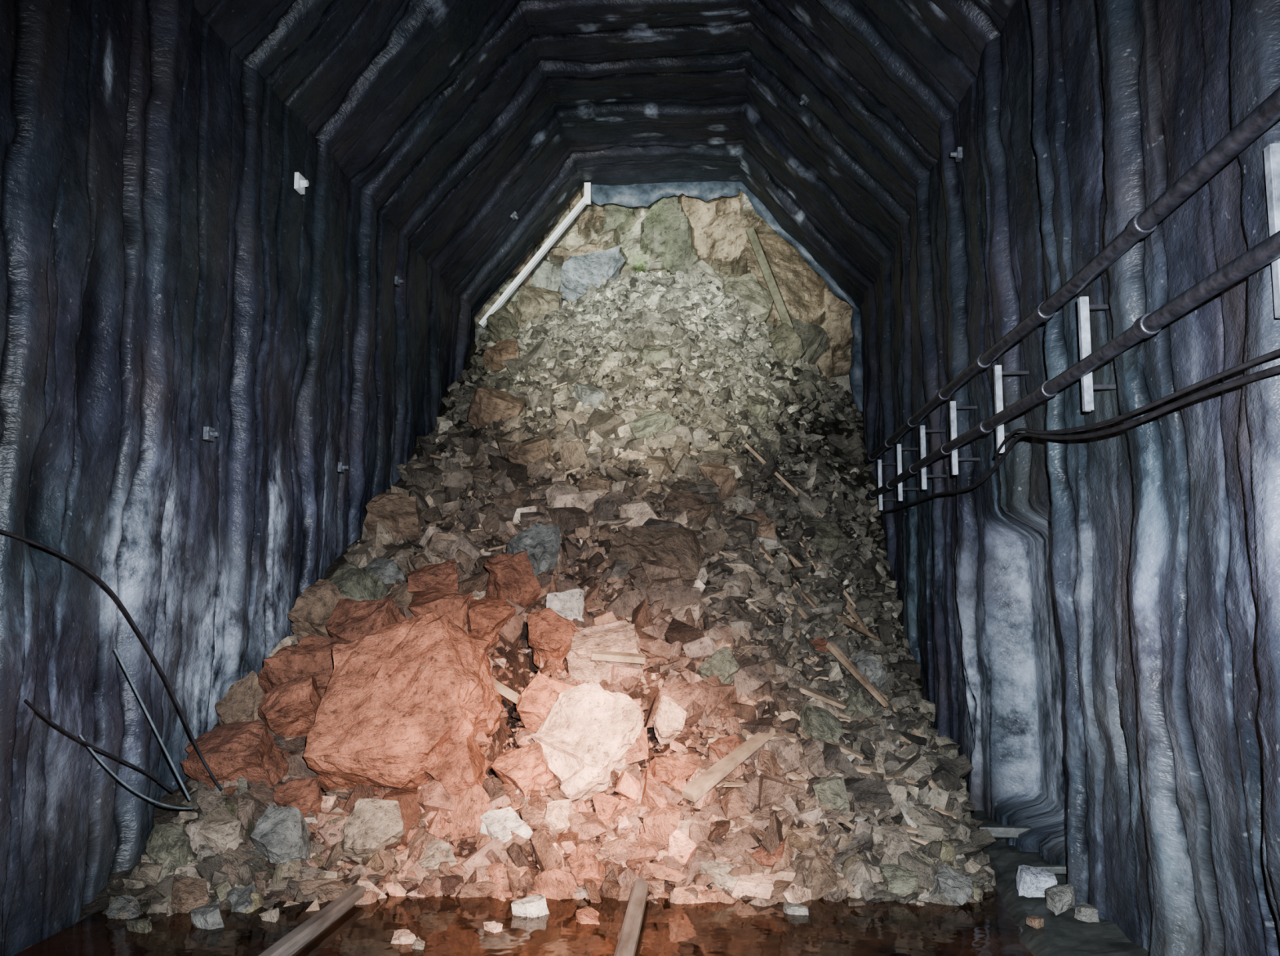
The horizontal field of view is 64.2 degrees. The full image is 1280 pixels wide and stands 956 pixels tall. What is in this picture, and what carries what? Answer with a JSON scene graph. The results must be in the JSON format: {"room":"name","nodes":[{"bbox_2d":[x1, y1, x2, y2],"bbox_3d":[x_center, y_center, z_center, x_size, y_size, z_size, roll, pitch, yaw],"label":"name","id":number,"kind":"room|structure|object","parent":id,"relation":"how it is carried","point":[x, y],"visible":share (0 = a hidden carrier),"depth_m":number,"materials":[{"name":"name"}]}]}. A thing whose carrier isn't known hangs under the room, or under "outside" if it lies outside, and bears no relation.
{"room":"collapsed mine tunnel","nodes":[
{"label":"collapsed mine tunnel","id":0,"kind":"room"},
{"bbox_2d":[0,0,475,955],"bbox_3d":[-2.576,-0.226,4.786,0.267,5.178,15.048,0,-6,4],"label":"wall","id":1,"kind":"structure","parent":0,"point":[166,276],"depth_m":5.27,"materials":[{"name":"stone"}]},
{"bbox_2d":[293,172,308,194],"bbox_3d":[-2.280,-1.992,6.897,0.070,0.112,0.112,0,-6,4],"label":"bolt","id":2,"kind":"object","parent":1,"relation":"attached to","point":[300,183],"visible":1,"depth_m":6.87,"materials":[{"name":"paint"}]},
{"bbox_2d":[14,905,1011,955],"bbox_3d":[-0.433,1.807,2.350,5.150,0.126,10.980,0,-6,4],"label":"puddle","id":3,"kind":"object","parent":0,"point":[713,931],"depth_m":4.54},
{"bbox_2d":[190,899,224,936],"bbox_3d":[-1.935,1.978,4.575,0.185,0.142,0.118,-2,-6,19],"label":"loose stone","id":4,"kind":"object","parent":3,"relation":"on","point":[205,919],"visible":1,"depth_m":4.53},
{"bbox_2d":[257,876,377,955],"bbox_3d":[-1.763,1.637,1.169,0.143,0.153,8.408,-1,-6,6],"label":"rail","id":5,"kind":"object","parent":3,"relation":"on","point":[321,930],"visible":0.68,"depth_m":4.48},
{"bbox_2d":[391,928,416,950],"bbox_3d":[-1.004,1.980,4.349,0.108,0.096,0.075,0,-6,1],"label":"loose stone","id":6,"kind":"object","parent":3,"relation":"on","point":[403,939],"visible":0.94,"depth_m":4.33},
{"bbox_2d":[511,893,551,926],"bbox_3d":[-0.502,2.017,4.737,0.173,0.147,0.129,-2,-6,18],"label":"loose stone","id":7,"kind":"object","parent":3,"relation":"on","point":[532,910],"visible":0.98,"depth_m":4.70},
{"bbox_2d":[69,270,995,935],"bbox_3d":[0.071,0.142,9.098,4.960,6.134,9.480,0,-6,4],"label":"rubble pile","id":8,"kind":"object","parent":3,"relation":"on","point":[811,434],"visible":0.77,"depth_m":6.79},
{"bbox_2d":[0,528,222,808],"bbox_3d":[-2.414,0.911,4.587,0.180,1.342,1.718,-1,-6,12],"label":"loose wire","id":9,"kind":"object","parent":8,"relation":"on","point":[82,740],"visible":1,"depth_m":4.77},
{"bbox_2d":[105,894,142,928],"bbox_3d":[-2.381,2.033,4.724,0.152,0.187,0.169,0,-6,-3],"label":"boulder","id":10,"kind":"object","parent":8,"relation":"on","point":[121,904],"visible":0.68,"depth_m":4.68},
{"bbox_2d":[145,822,195,871],"bbox_3d":[-2.329,1.852,5.093,0.247,0.265,0.222,-2,-6,16],"label":"boulder","id":11,"kind":"object","parent":8,"relation":"on","point":[164,842],"visible":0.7,"depth_m":5.03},
{"bbox_2d":[170,875,210,919],"bbox_3d":[-2.126,2.000,4.829,0.184,0.230,0.230,4,-7,-31],"label":"boulder","id":12,"kind":"object","parent":8,"relation":"on","point":[188,894],"visible":0.76,"depth_m":4.77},
{"bbox_2d":[198,817,245,851],"bbox_3d":[-2.128,1.845,5.211,0.234,0.213,0.212,-1,-6,6],"label":"boulder","id":13,"kind":"object","parent":8,"relation":"on","point":[223,833],"visible":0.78,"depth_m":5.15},
{"bbox_2d":[180,720,292,795],"bbox_3d":[-2.198,1.552,5.574,0.561,0.453,0.496,-2,-6,14],"label":"boulder","id":14,"kind":"object","parent":8,"relation":"on","point":[246,749],"visible":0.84,"depth_m":5.42,"materials":[{"name":"stone"}]},
{"bbox_2d":[214,670,265,725],"bbox_3d":[-2.305,1.351,5.965,0.327,0.452,0.316,-2,-7,19],"label":"boulder","id":15,"kind":"object","parent":8,"relation":"on","point":[242,702],"visible":0.48,"depth_m":5.88,"materials":[{"name":"stone"}]},
{"bbox_2d":[226,883,256,912],"bbox_3d":[-1.877,2.033,4.829,0.151,0.202,0.186,2,-6,-18],"label":"boulder","id":16,"kind":"object","parent":8,"relation":"on","point":[240,900],"visible":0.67,"depth_m":4.81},
{"bbox_2d":[250,804,311,863],"bbox_3d":[-1.797,1.840,5.141,0.272,0.384,0.308,0,-6,4],"label":"boulder","id":17,"kind":"object","parent":8,"relation":"on","point":[282,833],"visible":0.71,"depth_m":5.06,"materials":[{"name":"stone"}]},
{"bbox_2d":[257,675,322,737],"bbox_3d":[-1.979,1.330,5.825,0.362,0.424,0.482,0,-6,4],"label":"boulder","id":18,"kind":"object","parent":8,"relation":"on","point":[290,708],"visible":0.79,"depth_m":5.68,"materials":[{"name":"stone"}]},
{"bbox_2d":[272,777,323,817],"bbox_3d":[-1.803,1.734,5.405,0.285,0.292,0.244,4,-7,-34],"label":"boulder","id":19,"kind":"object","parent":8,"relation":"on","point":[304,794],"visible":0.65,"depth_m":5.35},
{"bbox_2d":[257,634,353,696],"bbox_3d":[-2.070,1.218,6.291,0.565,0.503,0.550,3,-7,-26],"label":"boulder","id":20,"kind":"object","parent":8,"relation":"on","point":[313,655],"visible":0.45,"depth_m":6.09,"materials":[{"name":"stone"}]},
{"bbox_2d":[288,578,359,637],"bbox_3d":[-2.092,0.978,6.847,0.501,0.596,0.493,-1,-6,11],"label":"boulder","id":21,"kind":"object","parent":8,"relation":"on","point":[312,610],"visible":0.43,"depth_m":6.74,"materials":[{"name":"stone"}]},
{"bbox_2d":[325,562,387,600],"bbox_3d":[-2.057,0.829,7.239,0.414,0.461,0.472,-4,-7,33],"label":"boulder","id":22,"kind":"object","parent":8,"relation":"on","point":[352,582],"visible":0.4,"depth_m":7.13,"materials":[{"name":"stone"}]},
{"bbox_2d":[325,595,407,640],"bbox_3d":[-1.728,1.011,6.560,0.503,0.510,0.507,-2,-7,20],"label":"boulder","id":23,"kind":"object","parent":8,"relation":"on","point":[351,620],"visible":0.45,"depth_m":6.44,"materials":[{"name":"stone"}]},
{"bbox_2d":[341,798,404,863],"bbox_3d":[-1.375,1.830,5.250,0.307,0.362,0.390,2,-7,-21],"label":"boulder","id":24,"kind":"object","parent":8,"relation":"on","point":[373,824],"visible":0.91,"depth_m":5.15,"materials":[{"name":"stone"}]},
{"bbox_2d":[362,556,406,583],"bbox_3d":[-1.884,0.752,7.563,0.338,0.337,0.313,2,-6,-14],"label":"boulder","id":25,"kind":"object","parent":8,"relation":"on","point":[388,570],"visible":0.49,"depth_m":7.47,"materials":[{"name":"stone"}]},
{"bbox_2d":[363,493,421,540],"bbox_3d":[-1.950,0.363,8.117,0.445,0.489,0.403,0,-6,-1],"label":"boulder","id":26,"kind":"object","parent":8,"relation":"on","point":[399,511],"visible":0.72,"depth_m":8.00,"materials":[{"name":"stone"}]},
{"bbox_2d":[383,582,413,608],"bbox_3d":[-1.683,0.928,7.046,0.329,0.432,0.357,3,-7,-25],"label":"boulder","id":27,"kind":"object","parent":8,"relation":"on","point":[399,593],"visible":0.19,"depth_m":6.99,"materials":[{"name":"stone"}]},
{"bbox_2d":[302,611,504,791],"bbox_3d":[-1.290,1.352,5.809,0.974,1.169,0.953,0,-6,1],"label":"boulder","id":28,"kind":"object","parent":8,"relation":"on","point":[394,695],"visible":0.77,"depth_m":5.53,"materials":[{"name":"stone"}]},
{"bbox_2d":[407,558,457,593],"bbox_3d":[-1.442,0.763,7.114,0.339,0.408,0.440,1,-6,-11],"label":"boulder","id":29,"kind":"object","parent":8,"relation":"on","point":[444,575],"visible":0.53,"depth_m":6.96,"materials":[{"name":"stone"}]},
{"bbox_2d":[417,839,457,871],"bbox_3d":[-1.043,1.935,5.183,0.227,0.185,0.177,3,-7,-25],"label":"boulder","id":30,"kind":"object","parent":8,"relation":"on","point":[433,858],"visible":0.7,"depth_m":5.15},
{"bbox_2d":[408,586,473,629],"bbox_3d":[-1.271,0.967,6.740,0.450,0.488,0.526,1,-6,-6],"label":"boulder","id":31,"kind":"object","parent":8,"relation":"on","point":[455,605],"visible":0.41,"depth_m":6.57,"materials":[{"name":"stone"}]},
{"bbox_2d":[423,736,492,795],"bbox_3d":[-0.972,1.597,5.556,0.306,0.460,0.392,-1,-6,13],"label":"boulder","id":32,"kind":"object","parent":8,"relation":"on","point":[461,766],"visible":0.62,"depth_m":5.42,"materials":[{"name":"stone"}]},
{"bbox_2d":[466,597,515,648],"bbox_3d":[-0.995,0.988,6.634,0.310,0.421,0.504,2,-7,-20],"label":"boulder","id":33,"kind":"object","parent":8,"relation":"on","point":[486,617],"visible":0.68,"depth_m":6.47,"materials":[{"name":"stone"}]},
{"bbox_2d":[467,386,525,429],"bbox_3d":[-1.363,-0.614,9.688,0.540,0.474,0.527,2,-7,-21],"label":"boulder","id":34,"kind":"object","parent":8,"relation":"on","point":[487,405],"visible":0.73,"depth_m":9.51,"materials":[{"name":"stone"}]},
{"bbox_2d":[483,338,519,371],"bbox_3d":[-1.507,-1.313,11.111,0.390,0.434,0.411,1,-6,-8],"label":"boulder","id":35,"kind":"object","parent":8,"relation":"on","point":[494,356],"visible":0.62,"depth_m":11.04,"materials":[{"name":"stone"}]},
{"bbox_2d":[486,306,518,342],"bbox_3d":[-1.607,-1.742,12.032,0.372,0.542,0.579,0,-6,-3],"label":"boulder","id":36,"kind":"object","parent":8,"relation":"on","point":[502,323],"visible":0.7,"depth_m":11.87,"materials":[{"name":"stone"}]},
{"bbox_2d":[479,806,533,843],"bbox_3d":[-0.707,1.840,5.310,0.317,0.243,0.204,-6,-9,45],"label":"boulder","id":37,"kind":"object","parent":8,"relation":"on","point":[499,823],"visible":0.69,"depth_m":5.27,"materials":[{"name":"stone"}]},
{"bbox_2d":[484,550,541,608],"bbox_3d":[-0.864,0.755,6.978,0.376,0.511,0.484,1,-6,-5],"label":"boulder","id":38,"kind":"object","parent":8,"relation":"on","point":[512,577],"visible":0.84,"depth_m":6.83,"materials":[{"name":"stone"}]},
{"bbox_2d":[490,742,555,796],"bbox_3d":[-0.618,1.590,5.539,0.280,0.308,0.340,-4,-7,31],"label":"boulder","id":39,"kind":"object","parent":8,"relation":"on","point":[526,768],"visible":0.84,"depth_m":5.47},
{"bbox_2d":[506,438,554,464],"bbox_3d":[-0.913,-0.169,8.741,0.420,0.342,0.382,-1,-6,13],"label":"boulder","id":40,"kind":"object","parent":8,"relation":"on","point":[522,453],"visible":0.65,"depth_m":8.64,"materials":[{"name":"stone"}]},
{"bbox_2d":[506,522,561,575],"bbox_3d":[-0.754,0.564,7.202,0.366,0.494,0.480,2,-7,-20],"label":"boulder","id":41,"kind":"object","parent":8,"relation":"on","point":[542,543],"visible":0.53,"depth_m":7.10,"materials":[{"name":"stone"}]},
{"bbox_2d":[512,284,561,328],"bbox_3d":[-1.258,-2.049,12.498,0.625,0.644,0.712,2,-7,-21],"label":"boulder","id":42,"kind":"object","parent":8,"relation":"on","point":[533,302],"visible":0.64,"depth_m":12.31,"materials":[{"name":"stone"}]},
{"bbox_2d":[515,671,559,731],"bbox_3d":[-0.571,1.307,5.932,0.296,0.378,0.321,0,-6,-2],"label":"boulder","id":43,"kind":"object","parent":8,"relation":"on","point":[535,700],"visible":0.64,"depth_m":5.83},
{"bbox_2d":[527,607,579,671],"bbox_3d":[-0.529,1.027,6.349,0.336,0.440,0.416,0,-6,3],"label":"boulder","id":44,"kind":"object","parent":8,"relation":"on","point":[550,634],"visible":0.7,"depth_m":6.25,"materials":[{"name":"stone"}]},
{"bbox_2d":[542,799,574,835],"bbox_3d":[-0.434,1.806,5.338,0.187,0.232,0.238,3,-7,-23],"label":"boulder","id":45,"kind":"object","parent":8,"relation":"on","point":[556,813],"visible":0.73,"depth_m":5.28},
{"bbox_2d":[546,588,584,622],"bbox_3d":[-0.493,0.897,6.757,0.254,0.328,0.331,0,-6,-3],"label":"boulder","id":46,"kind":"object","parent":8,"relation":"on","point":[569,604],"visible":0.56,"depth_m":6.64,"materials":[{"name":"stone"}]},
{"bbox_2d":[567,844,605,888],"bbox_3d":[-0.256,1.948,5.075,0.203,0.232,0.190,2,-7,-19],"label":"boulder","id":47,"kind":"object","parent":8,"relation":"on","point":[584,864],"visible":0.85,"depth_m":5.03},
{"bbox_2d":[529,683,644,800],"bbox_3d":[-0.285,1.480,5.659,0.606,0.667,0.554,-1,-6,7],"label":"boulder","id":48,"kind":"object","parent":8,"relation":"on","point":[588,733],"visible":0.87,"depth_m":5.55,"materials":[{"name":"stone"}]},
{"bbox_2d":[572,382,606,408],"bbox_3d":[-0.473,-0.754,9.798,0.334,0.294,0.333,4,-7,-33],"label":"boulder","id":49,"kind":"object","parent":8,"relation":"on","point":[588,394],"visible":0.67,"depth_m":9.69,"materials":[{"name":"stone"}]},
{"bbox_2d":[560,244,625,301],"bbox_3d":[-0.613,-2.497,12.622,0.829,0.820,0.624,2,-6,-16],"label":"boulder","id":50,"kind":"object","parent":8,"relation":"on","point":[578,272],"visible":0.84,"depth_m":12.44,"materials":[{"name":"stone"}]},
{"bbox_2d":[578,475,612,491],"bbox_3d":[-0.349,0.149,8.028,0.267,0.347,0.317,-1,-6,9],"label":"boulder","id":51,"kind":"object","parent":8,"relation":"on","point":[591,482],"visible":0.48,"depth_m":7.95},
{"bbox_2d":[564,620,646,684],"bbox_3d":[-0.216,1.126,6.297,0.572,0.492,0.389,2,-7,-19],"label":"boulder","id":52,"kind":"object","parent":8,"relation":"on","point":[619,636],"visible":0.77,"depth_m":6.18,"materials":[{"name":"stone"}]},
{"bbox_2d":[592,792,621,826],"bbox_3d":[-0.174,1.756,5.379,0.149,0.182,0.175,-2,-6,17],"label":"boulder","id":53,"kind":"object","parent":8,"relation":"on","point":[606,806],"visible":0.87,"depth_m":5.34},
{"bbox_2d":[628,408,679,439],"bbox_3d":[0.124,-0.401,8.936,0.377,0.446,0.407,-3,-7,27],"label":"boulder","id":54,"kind":"object","parent":8,"relation":"on","point":[650,420],"visible":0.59,"depth_m":8.84,"materials":[{"name":"stone"}]},
{"bbox_2d":[608,525,703,580],"bbox_3d":[0.122,0.582,7.196,0.667,0.498,0.436,3,-7,-25],"label":"boulder","id":55,"kind":"object","parent":8,"relation":"on","point":[680,548],"visible":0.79,"depth_m":7.13,"materials":[{"name":"stone"}]},
{"bbox_2d":[637,343,674,364],"bbox_3d":[0.144,-1.200,10.085,0.329,0.294,0.323,-4,-7,30],"label":"boulder","id":56,"kind":"object","parent":8,"relation":"on","point":[649,353],"visible":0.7,"depth_m":10.03,"materials":[{"name":"stone"}]},
{"bbox_2d":[653,695,686,746],"bbox_3d":[0.170,1.398,5.872,0.190,0.302,0.296,1,-6,-7],"label":"boulder","id":57,"kind":"object","parent":8,"relation":"on","point":[669,717],"visible":1,"depth_m":5.79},
{"bbox_2d":[641,756,697,790],"bbox_3d":[0.131,1.641,5.573,0.295,0.245,0.257,5,-8,-37],"label":"boulder","id":58,"kind":"object","parent":8,"relation":"on","point":[667,771],"visible":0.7,"depth_m":5.51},
{"bbox_2d":[662,489,713,525],"bbox_3d":[0.370,0.269,7.874,0.387,0.358,0.376,0,-6,-1],"label":"boulder","id":59,"kind":"object","parent":8,"relation":"on","point":[695,507],"visible":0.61,"depth_m":7.80,"materials":[{"name":"stone"}]},
{"bbox_2d":[430,365,973,859],"bbox_3d":[-0.005,0.300,8.038,4.148,4.062,5.059,0,-6,4],"label":"debris","id":60,"kind":"object","parent":8,"relation":"on","point":[700,785],"visible":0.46,"depth_m":6.09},
{"bbox_2d":[686,259,724,289],"bbox_3d":[0.831,-2.432,13.071,0.632,0.702,0.631,2,-6,-18],"label":"boulder","id":61,"kind":"object","parent":8,"relation":"on","point":[716,278],"visible":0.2,"depth_m":12.93,"materials":[{"name":"stone"}]},
{"bbox_2d":[696,646,739,684],"bbox_3d":[0.480,1.205,6.266,0.292,0.341,0.268,4,-7,-30],"label":"boulder","id":62,"kind":"object","parent":8,"relation":"on","point":[722,663],"visible":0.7,"depth_m":6.20,"materials":[{"name":"stone"}]},
{"bbox_2d":[698,462,738,498],"bbox_3d":[0.680,0.068,8.629,0.323,0.430,0.376,-2,-6,18],"label":"boulder","id":63,"kind":"object","parent":8,"relation":"on","point":[723,476],"visible":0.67,"depth_m":8.50,"materials":[{"name":"stone"}]},
{"bbox_2d":[697,858,739,890],"bbox_3d":[0.414,1.984,5.065,0.241,0.171,0.155,2,-6,-15],"label":"boulder","id":64,"kind":"object","parent":8,"relation":"on","point":[718,870],"visible":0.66,"depth_m":5.03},
{"bbox_2d":[707,733,746,764],"bbox_3d":[0.494,1.538,5.707,0.216,0.201,0.223,-3,-7,25],"label":"boulder","id":65,"kind":"object","parent":8,"relation":"on","point":[733,740],"visible":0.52,"depth_m":5.69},
{"bbox_2d":[721,273,773,324],"bbox_3d":[1.297,-2.159,12.619,0.725,0.769,0.537,-2,-6,16],"label":"boulder","id":66,"kind":"object","parent":8,"relation":"on","point":[746,288],"visible":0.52,"depth_m":12.44,"materials":[{"name":"stone"}]},
{"bbox_2d":[744,394,768,420],"bbox_3d":[1.164,-0.684,10.257,0.275,0.335,0.301,0,-6,-4],"label":"boulder","id":67,"kind":"object","parent":8,"relation":"on","point":[758,407],"visible":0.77,"depth_m":10.17,"materials":[{"name":"stone"}]},
{"bbox_2d":[740,508,777,537],"bbox_3d":[0.989,0.410,8.341,0.217,0.322,0.380,5,-8,-41],"label":"boulder","id":68,"kind":"object","parent":8,"relation":"on","point":[766,527],"visible":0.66,"depth_m":8.24,"materials":[{"name":"stone"}]},
{"bbox_2d":[751,841,785,865],"bbox_3d":[0.665,1.919,5.172,0.182,0.173,0.188,-4,-7,33],"label":"boulder","id":69,"kind":"object","parent":8,"relation":"on","point":[761,854],"visible":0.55,"depth_m":5.10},
{"bbox_2d":[768,321,804,366],"bbox_3d":[1.695,-1.513,11.838,0.408,0.593,0.556,0,-6,1],"label":"boulder","id":70,"kind":"object","parent":8,"relation":"on","point":[785,342],"visible":0.94,"depth_m":11.68,"materials":[{"name":"stone"}]},
{"bbox_2d":[746,226,793,328],"bbox_3d":[1.548,-2.400,12.245,0.102,1.438,0.746,5,-8,-36],"label":"leaning board","id":71,"kind":"object","parent":70,"relation":"on","point":[770,281],"visible":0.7,"depth_m":12.22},
{"bbox_2d":[791,318,829,364],"bbox_3d":[1.982,-1.556,12.485,0.648,0.751,0.612,2,-6,-16],"label":"boulder","id":72,"kind":"object","parent":8,"relation":"on","point":[815,340],"visible":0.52,"depth_m":12.32,"materials":[{"name":"stone"}]},
{"bbox_2d":[798,703,843,742],"bbox_3d":[1.078,1.512,6.121,0.269,0.330,0.281,2,-6,-19],"label":"boulder","id":73,"kind":"object","parent":8,"relation":"on","point":[817,722],"visible":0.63,"depth_m":6.03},
{"bbox_2d":[803,837,839,865],"bbox_3d":[0.913,1.914,5.139,0.180,0.221,0.187,3,-7,-28],"label":"boulder","id":74,"kind":"object","parent":8,"relation":"on","point":[815,844],"visible":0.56,"depth_m":5.08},
{"bbox_2d":[804,518,846,553],"bbox_3d":[1.579,0.515,8.884,0.408,0.338,0.309,0,-6,-4],"label":"boulder","id":75,"kind":"object","parent":8,"relation":"on","point":[828,536],"visible":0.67,"depth_m":8.81,"materials":[{"name":"stone"}]},
{"bbox_2d":[813,775,849,815],"bbox_3d":[1.027,1.731,5.510,0.201,0.247,0.276,-1,-6,5],"label":"boulder","id":76,"kind":"object","parent":8,"relation":"on","point":[831,792],"visible":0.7,"depth_m":5.41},
{"bbox_2d":[838,688,875,718],"bbox_3d":[1.371,1.495,6.586,0.280,0.281,0.256,3,-7,-26],"label":"boulder","id":77,"kind":"object","parent":8,"relation":"on","point":[855,700],"visible":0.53,"depth_m":6.49,"materials":[{"name":"stone"}]},
{"bbox_2d":[850,650,885,691],"bbox_3d":[1.634,1.387,7.306,0.260,0.298,0.288,-2,-7,21],"label":"boulder","id":78,"kind":"object","parent":8,"relation":"on","point":[875,672],"visible":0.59,"depth_m":7.20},
{"bbox_2d":[879,862,918,895],"bbox_3d":[1.274,2.003,5.028,0.184,0.192,0.228,0,-6,0],"label":"boulder","id":79,"kind":"object","parent":8,"relation":"on","point":[899,879],"visible":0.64,"depth_m":4.95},
{"bbox_2d":[929,863,973,911],"bbox_3d":[1.498,2.002,4.934,0.181,0.247,0.228,2,-6,-17],"label":"boulder","id":80,"kind":"object","parent":8,"relation":"on","point":[957,888],"visible":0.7,"depth_m":4.87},
{"bbox_2d":[574,906,599,933],"bbox_3d":[-0.237,2.009,4.628,0.121,0.113,0.103,-1,-6,5],"label":"loose stone","id":81,"kind":"object","parent":3,"relation":"on","point":[587,917],"visible":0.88,"depth_m":4.59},
{"bbox_2d":[613,876,648,955],"bbox_3d":[-0.282,1.619,0.997,0.143,0.153,8.281,0,-6,4],"label":"rail","id":82,"kind":"object","parent":3,"relation":"on","point":[628,940],"visible":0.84,"depth_m":4.44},
{"bbox_2d":[782,902,809,926],"bbox_3d":[0.725,2.029,4.745,0.127,0.094,0.086,-1,-6,8],"label":"loose stone","id":83,"kind":"object","parent":3,"relation":"on","point":[795,914],"visible":1,"depth_m":4.71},
{"bbox_2d":[970,809,1149,955],"bbox_3d":[1.786,1.996,4.514,1.114,0.232,4.850,0,-6,4],"label":"floor","id":84,"kind":"structure","parent":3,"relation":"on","point":[1062,934],"depth_m":4.44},
{"bbox_2d":[1026,915,1044,928],"bbox_3d":[1.707,1.917,4.406,0.053,0.047,0.059,2,-6,-15],"label":"loose stone","id":85,"kind":"object","parent":84,"relation":"on","point":[1036,922],"visible":1,"depth_m":4.39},
{"bbox_2d":[1015,864,1057,897],"bbox_3d":[1.863,1.904,4.824,0.176,0.124,0.154,0,-6,-3],"label":"loose stone","id":86,"kind":"object","parent":84,"relation":"on","point":[1031,882],"visible":0.8,"depth_m":4.77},
{"bbox_2d":[1044,883,1075,915],"bbox_3d":[1.890,1.893,4.599,0.136,0.123,0.105,1,-6,-6],"label":"loose stone","id":87,"kind":"object","parent":84,"relation":"on","point":[1060,898],"visible":1,"depth_m":4.56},
{"bbox_2d":[1074,902,1099,922],"bbox_3d":[1.932,1.880,4.417,0.097,0.070,0.063,-2,-6,16],"label":"loose stone","id":88,"kind":"object","parent":84,"relation":"on","point":[1084,912],"visible":1,"depth_m":4.39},
{"bbox_2d":[194,0,1016,316],"bbox_3d":[-0.284,-3.599,4.974,4.848,1.751,15.095,0,-6,4],"label":"ceiling","id":89,"kind":"structure","parent":0,"point":[457,117],"depth_m":9.01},
{"bbox_2d":[478,182,591,328],"bbox_3d":[-1.266,-2.698,12.367,1.354,1.742,0.140,0,-6,4],"label":"strut","id":90,"kind":"object","parent":89,"relation":"attached to","point":[586,199],"visible":1,"depth_m":12.33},
{"bbox_2d":[591,181,862,411],"bbox_3d":[0.994,-2.048,12.249,3.360,3.220,0.100,0,-6,4],"label":"sheet","id":91,"kind":"object","parent":89,"relation":"attached to","point":[636,194],"visible":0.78,"depth_m":12.39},
{"bbox_2d":[474,185,853,393],"bbox_3d":[0.332,-2.361,11.488,7.360,6.160,5.970,0,-6,4],"label":"wall","id":92,"kind":"structure","parent":0,"point":[669,235],"depth_m":13.39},
{"bbox_2d":[859,0,1279,955],"bbox_3d":[2.033,-0.255,4.434,0.463,5.159,15.049,-1,-6,6],"label":"wall","id":93,"kind":"structure","parent":0,"point":[1094,623],"depth_m":4.37,"materials":[{"name":"stone"}]},
{"bbox_2d":[877,459,897,510],"bbox_3d":[2.346,0.066,9.648,0.185,0.480,0.041,0,-6,4],"label":"bracket","id":94,"kind":"object","parent":93,"relation":"attached to","point":[880,464],"visible":0.97,"depth_m":9.64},
{"bbox_2d":[896,444,918,501],"bbox_3d":[2.266,-0.047,8.607,0.185,0.480,0.041,0,-6,4],"label":"bracket","id":95,"kind":"object","parent":93,"relation":"attached to","point":[899,449],"visible":0.99,"depth_m":8.60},
{"bbox_2d":[919,425,946,489],"bbox_3d":[2.190,-0.154,7.616,0.185,0.480,0.041,0,-6,4],"label":"bracket","id":96,"kind":"object","parent":93,"relation":"attached to","point":[922,428],"visible":0.97,"depth_m":7.61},
{"bbox_2d":[949,400,980,475],"bbox_3d":[2.113,-0.261,6.625,0.185,0.480,0.041,0,-6,4],"label":"bracket","id":97,"kind":"object","parent":93,"relation":"attached to","point":[953,407],"visible":0.99,"depth_m":6.62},
{"bbox_2d":[865,230,1279,499],"bbox_3d":[1.755,-0.485,3.751,0.096,0.100,12.601,0,-6,4],"label":"pipe","id":98,"kind":"object","parent":97,"relation":"attached to","point":[1268,251],"visible":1,"depth_m":3.62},
{"bbox_2d":[993,364,1029,453],"bbox_3d":[2.031,-0.376,5.554,0.185,0.480,0.041,0,-6,4],"label":"bracket","id":99,"kind":"object","parent":93,"relation":"attached to","point":[997,373],"visible":0.69,"depth_m":5.55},
{"bbox_2d":[977,824,1067,874],"bbox_3d":[2.140,1.949,5.382,0.511,0.079,0.852,0,-6,4],"label":"sill","id":100,"kind":"structure","parent":93,"relation":"attached to","point":[997,831],"depth_m":5.71,"materials":[{"name":"concrete"}]},
{"bbox_2d":[864,86,1279,462],"bbox_3d":[1.755,-0.843,3.789,0.101,0.105,12.601,0,-6,4],"label":"pipe","id":101,"kind":"object","parent":93,"relation":"attached to","point":[1267,113],"visible":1,"depth_m":3.60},
{"bbox_2d":[883,348,1279,513],"bbox_3d":[1.848,-0.137,4.715,0.087,0.265,9.601,0,-6,5],"label":"hanging cable","id":102,"kind":"object","parent":93,"relation":"hanging from","point":[1274,370],"visible":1,"depth_m":3.50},
{"bbox_2d":[1077,296,1117,411],"bbox_3d":[1.931,-0.517,4.245,0.185,0.480,0.041,0,-6,4],"label":"bracket","id":103,"kind":"object","parent":93,"relation":"attached to","point":[1083,306],"visible":0.96,"depth_m":4.24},
{"bbox_2d":[1263,142,1279,318],"bbox_3d":[1.818,-0.676,2.778,0.185,0.480,0.041,0,-6,4],"label":"bracket","id":104,"kind":"object","parent":93,"relation":"attached to","point":[1272,152],"visible":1,"depth_m":2.78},
{"label":"water surface","id":105,"kind":"object","parent":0,"visible":0},
{"bbox_2d":[125,918,151,937],"bbox_3d":[-2.200,1.980,4.497,0.116,0.077,0.064,-3,-7,24],"label":"loose stone","id":106,"kind":"object","parent":105,"relation":"on","point":[143,926],"visible":1,"depth_m":4.48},
{"bbox_2d":[258,907,279,924],"bbox_3d":[-1.684,1.990,4.635,0.094,0.074,0.037,-2,-7,21],"label":"loose stone","id":107,"kind":"object","parent":105,"relation":"on","point":[271,916],"visible":1,"depth_m":4.62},
{"bbox_2d":[410,936,425,955],"bbox_3d":[-0.923,1.966,4.282,0.070,0.068,0.042,-3,-7,24],"label":"loose stone","id":108,"kind":"object","parent":105,"relation":"on","point":[418,947],"visible":1,"depth_m":4.27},
{"bbox_2d":[483,920,502,936],"bbox_3d":[-0.647,1.990,4.501,0.082,0.064,0.048,-5,-8,41],"label":"loose stone","id":109,"kind":"object","parent":105,"relation":"on","point":[493,928],"visible":1,"depth_m":4.49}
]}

